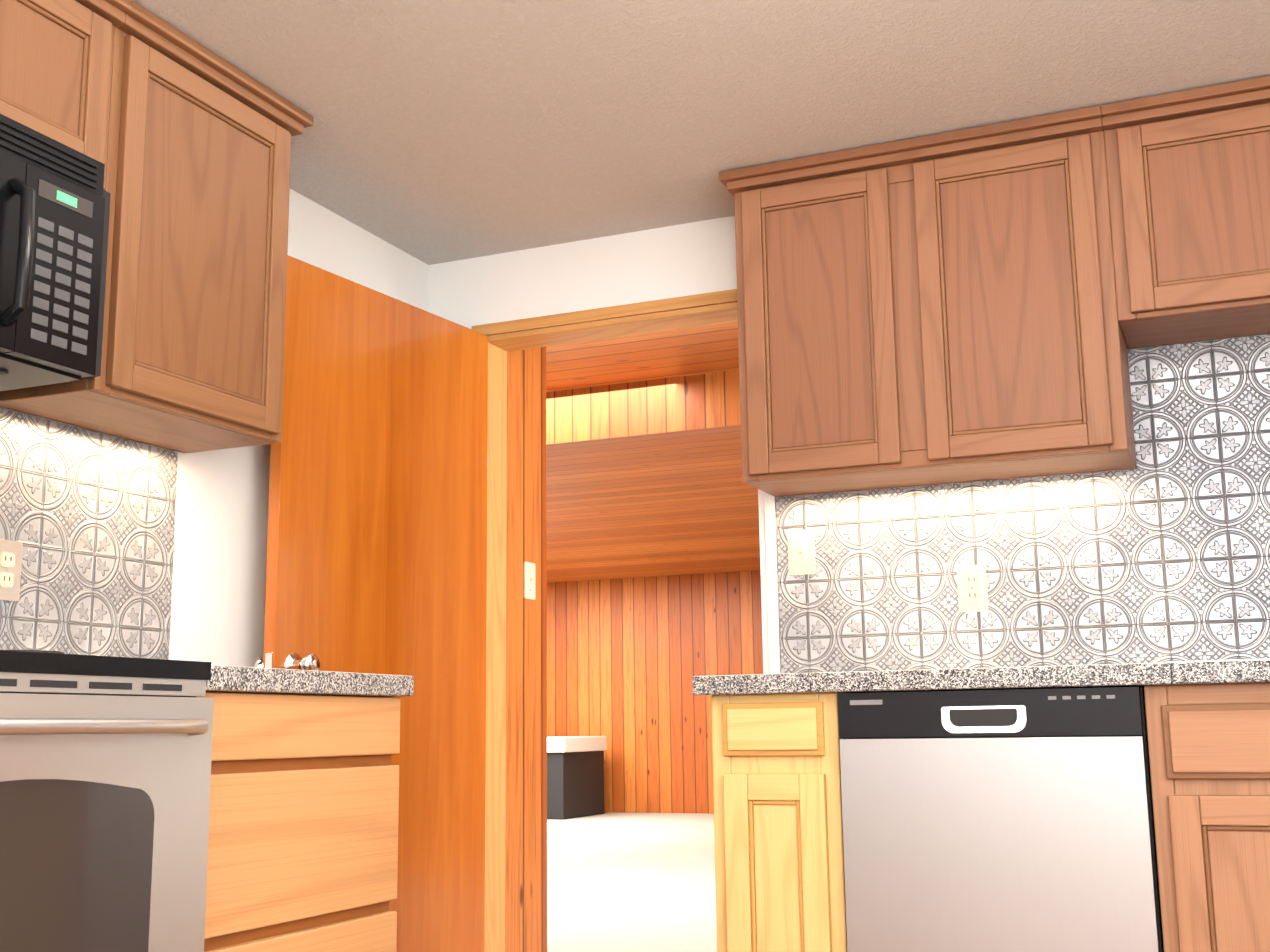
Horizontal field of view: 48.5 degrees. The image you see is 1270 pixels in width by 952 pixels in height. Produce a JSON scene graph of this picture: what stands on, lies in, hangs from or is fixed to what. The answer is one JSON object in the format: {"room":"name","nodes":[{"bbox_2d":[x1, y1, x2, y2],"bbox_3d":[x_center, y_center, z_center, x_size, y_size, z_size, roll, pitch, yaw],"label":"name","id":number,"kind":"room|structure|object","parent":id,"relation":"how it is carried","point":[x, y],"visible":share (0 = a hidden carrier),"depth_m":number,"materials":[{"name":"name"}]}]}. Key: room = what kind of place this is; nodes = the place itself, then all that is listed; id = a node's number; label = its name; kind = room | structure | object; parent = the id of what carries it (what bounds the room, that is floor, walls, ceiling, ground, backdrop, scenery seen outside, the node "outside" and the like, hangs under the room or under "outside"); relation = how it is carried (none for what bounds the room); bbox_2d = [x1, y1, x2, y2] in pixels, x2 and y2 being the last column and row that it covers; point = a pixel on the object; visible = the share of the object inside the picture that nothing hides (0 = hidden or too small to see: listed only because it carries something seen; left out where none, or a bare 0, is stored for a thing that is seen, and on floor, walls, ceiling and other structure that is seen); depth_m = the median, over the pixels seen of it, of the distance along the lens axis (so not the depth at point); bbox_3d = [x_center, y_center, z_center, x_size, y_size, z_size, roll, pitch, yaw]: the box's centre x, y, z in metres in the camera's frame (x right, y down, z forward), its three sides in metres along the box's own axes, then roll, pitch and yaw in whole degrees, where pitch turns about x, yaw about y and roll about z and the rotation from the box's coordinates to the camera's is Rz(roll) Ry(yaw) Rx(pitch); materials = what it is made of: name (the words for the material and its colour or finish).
{"room":"kitchen","nodes":[
{"label":"kitchen","id":0,"kind":"room"},
{"bbox_2d":[0,189,428,666],"bbox_3d":[-1.787,0.004,1.653,0.120,2.218,5.600,-5,-11,23],"label":"wall","id":1,"kind":"structure","parent":0,"point":[218,596],"depth_m":3.42,"materials":[{"name":"white paint"}]},
{"bbox_2d":[0,0,131,188],"bbox_3d":[-1.210,-0.763,2.587,0.316,0.384,0.437,-5,-11,23],"label":"upper cabinet","id":2,"kind":"object","parent":1,"relation":"attached to","point":[56,56],"visible":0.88,"depth_m":2.61,"materials":[{"name":"brown wood"}]},
{"bbox_2d":[0,114,110,390],"bbox_3d":[-1.251,-0.410,2.262,0.436,0.404,0.944,-5,-11,23],"label":"over-the-range microwave","id":3,"kind":"object","parent":2,"relation":"attached to","point":[54,211],"visible":1,"depth_m":2.42,"materials":[{"name":"black plastic"}]},
{"bbox_2d":[0,408,177,659],"bbox_3d":[-1.456,0.031,2.256,0.011,0.544,2.069,-5,-11,23],"label":"backsplash","id":4,"kind":"structure","parent":1,"relation":"attached to","point":[87,518],"depth_m":2.96,"materials":[{"name":"white tile"}]},
{"bbox_2d":[0,539,22,600],"bbox_3d":[-1.226,0.183,2.752,0.008,0.117,0.072,-5,-11,23],"label":"electrical outlet","id":5,"kind":"object","parent":4,"relation":"attached to","point":[10,563],"visible":1,"depth_m":2.76,"materials":[{"name":"beige plastic"}]},
{"bbox_2d":[0,1,313,452],"bbox_3d":[-1.005,-0.489,3.016,0.316,0.777,0.589,-5,-11,23],"label":"upper cabinet","id":6,"kind":"object","parent":1,"relation":"attached to","point":[197,184],"visible":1,"depth_m":2.91,"materials":[{"name":"brown wood"}]},
{"bbox_2d":[254,255,487,951],"bbox_3d":[-0.678,0.482,3.694,0.188,1.947,0.865,-5,-11,23],"label":"door","id":7,"kind":"structure","parent":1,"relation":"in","point":[377,541],"depth_m":3.73,"materials":[{"name":"brown wood"}]},
{"bbox_2d":[505,347,546,951],"bbox_3d":[-0.423,0.445,4.436,0.115,2.300,0.415,-5,-11,23],"label":"wall","id":8,"kind":"structure","parent":0,"point":[526,799],"depth_m":4.45,"materials":[{"name":"brown wood"}]},
{"bbox_2d":[524,562,534,599],"bbox_3d":[-0.332,0.334,4.506,0.016,0.117,0.072,-5,-11,23],"label":"light switch","id":9,"kind":"object","parent":8,"relation":"attached to","point":[529,580],"visible":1,"depth_m":4.50,"materials":[{"name":"beige plastic"}]},
{"bbox_2d":[547,812,716,951],"bbox_3d":[-0.545,2.499,9.076,12.000,0.100,9.600,-5,-11,23],"label":"floor","id":10,"kind":"structure","parent":0,"point":[628,882],"depth_m":7.44,"materials":[{"name":"beige"}]},
{"bbox_2d":[547,736,606,819],"bbox_3d":[-1.331,2.904,13.643,1.910,0.740,0.930,-5,-11,23],"label":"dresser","id":11,"kind":"object","parent":10,"relation":"on","point":[575,776],"visible":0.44,"depth_m":13.11,"materials":[{"name":"black"}]},
{"bbox_2d":[546,322,759,582],"bbox_3d":[-0.552,0.187,9.547,12.000,0.018,9.480,-5,-11,23],"label":"ceiling","id":12,"kind":"structure","parent":0,"point":[682,506],"depth_m":8.99,"materials":[{"name":"brown wood"}]},
{"bbox_2d":[546,370,740,451],"bbox_3d":[-1.672,-0.132,6.960,12.000,0.240,0.150,-5,-11,23],"label":"wall","id":13,"kind":"structure","parent":12,"relation":"attached to","point":[699,405],"depth_m":6.16,"materials":[{"name":"brown wood"}]},
{"bbox_2d":[547,570,762,812],"bbox_3d":[1.320,2.066,13.585,12.000,2.300,0.300,-5,-11,23],"label":"wall","id":14,"kind":"structure","parent":0,"point":[628,659],"depth_m":13.92,"materials":[{"name":"brown wood"}]},
{"bbox_2d":[132,0,1269,264],"bbox_3d":[0.053,-1.301,1.075,4.160,0.100,5.840,-5,-11,23],"label":"ceiling","id":15,"kind":"structure","parent":0,"point":[444,130],"depth_m":3.16,"materials":[{"name":"white paint"}]},
{"bbox_2d":[428,216,1269,658],"bbox_3d":[1.200,0.290,3.458,4.160,2.218,0.120,-5,-11,23],"label":"wall","id":16,"kind":"structure","parent":0,"point":[692,258],"depth_m":4.13,"materials":[{"name":"white paint"}]},
{"bbox_2d":[472,289,780,951],"bbox_3d":[-0.023,0.505,3.952,0.935,2.000,0.138,-5,-11,23],"label":"door frame","id":17,"kind":"structure","parent":16,"relation":"attached to","point":[500,345],"depth_m":4.09,"materials":[{"name":"brown wood"}]},
{"bbox_2d":[719,105,1136,496],"bbox_3d":[0.717,-0.402,3.535,0.943,0.809,0.316,-5,-11,23],"label":"upper cabinet","id":18,"kind":"object","parent":16,"relation":"attached to","point":[939,308],"visible":0.96,"depth_m":3.40,"materials":[{"name":"brown wood"}]},
{"bbox_2d":[776,334,1269,673],"bbox_3d":[1.674,0.038,3.221,2.819,0.790,0.008,-5,-11,23],"label":"backsplash","id":19,"kind":"structure","parent":16,"relation":"attached to","point":[1160,553],"depth_m":3.44,"materials":[{"name":"white tile"}]},
{"bbox_2d":[787,530,815,574],"bbox_3d":[0.437,0.201,3.720,0.072,0.117,0.016,-5,-11,23],"label":"light switch","id":20,"kind":"object","parent":19,"relation":"attached to","point":[801,552],"visible":1,"depth_m":3.72,"materials":[{"name":"beige plastic"}]},
{"bbox_2d":[957,564,987,611],"bbox_3d":[0.844,0.281,3.533,0.072,0.117,0.008,-5,-11,23],"label":"outlet","id":21,"kind":"object","parent":19,"relation":"attached to","point":[972,588],"visible":1,"depth_m":3.53,"materials":[{"name":"beige plastic"}]},
{"bbox_2d":[1101,76,1269,348],"bbox_3d":[1.583,-0.626,3.196,0.947,0.510,0.316,-5,-11,23],"label":"upper cabinet","id":22,"kind":"object","parent":16,"relation":"attached to","point":[1188,176],"visible":1,"depth_m":3.20,"materials":[{"name":"brown wood"}]},
{"bbox_3d":[0.059,0.971,0.611,4.160,0.100,5.720,-5,-11,23],"label":"floor","id":23,"kind":"structure","parent":0,"visible":0},
{"bbox_2d":[0,650,213,951],"bbox_3d":[-1.097,0.574,2.008,0.728,1.205,0.764,-5,-11,23],"label":"electric range","id":24,"kind":"object","parent":23,"relation":"on","point":[105,772],"visible":1,"depth_m":2.04,"materials":[{"name":"silver metal"}]},
{"bbox_2d":[196,691,399,951],"bbox_3d":[-0.885,0.855,2.646,0.622,0.871,0.642,-5,-11,23],"label":"base cabinet","id":25,"kind":"object","parent":23,"relation":"on","point":[303,827],"visible":0.52,"depth_m":2.56,"materials":[{"name":"brown wood"}]},
{"bbox_2d":[206,665,413,696],"bbox_3d":[-0.878,0.407,2.732,0.638,0.042,0.662,-5,-11,23],"label":"countertop","id":26,"kind":"structure","parent":25,"relation":"on","point":[252,679],"depth_m":2.58,"materials":[{"name":"stone"}]},
{"bbox_2d":[711,692,846,951],"bbox_3d":[0.422,0.950,3.270,0.288,0.871,0.621,-5,-11,23],"label":"base cabinet","id":27,"kind":"object","parent":23,"relation":"on","point":[779,857],"visible":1,"depth_m":3.02,"materials":[{"name":"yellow wood"}]},
{"bbox_2d":[838,687,1163,951],"bbox_3d":[0.835,0.913,3.082,0.614,0.868,0.612,-5,-11,23],"label":"dishwasher","id":28,"kind":"object","parent":23,"relation":"on","point":[1017,820],"visible":1,"depth_m":2.83,"materials":[{"name":"silver metal"}]},
{"bbox_2d":[1144,682,1269,951],"bbox_3d":[1.564,0.849,2.788,0.955,0.871,0.621,-5,-11,23],"label":"base cabinet","id":29,"kind":"object","parent":23,"relation":"on","point":[1209,751],"visible":1,"depth_m":2.69,"materials":[{"name":"brown wood"}]},
{"bbox_2d":[693,660,1269,695],"bbox_3d":[1.549,0.398,2.860,2.827,0.042,0.642,-5,-11,23],"label":"countertop","id":30,"kind":"structure","parent":29,"relation":"on","point":[1141,675],"depth_m":2.85,"materials":[{"name":"stone"}]},
{"bbox_2d":[1165,659,1269,662],"bbox_3d":[1.570,0.461,2.865,0.888,0.176,0.483,-5,-11,23],"label":"double-bowl sink","id":31,"kind":"object","parent":30,"relation":"in","point":[1216,660],"visible":0.1,"depth_m":2.80,"materials":[{"name":"silver metal"}]}
]}

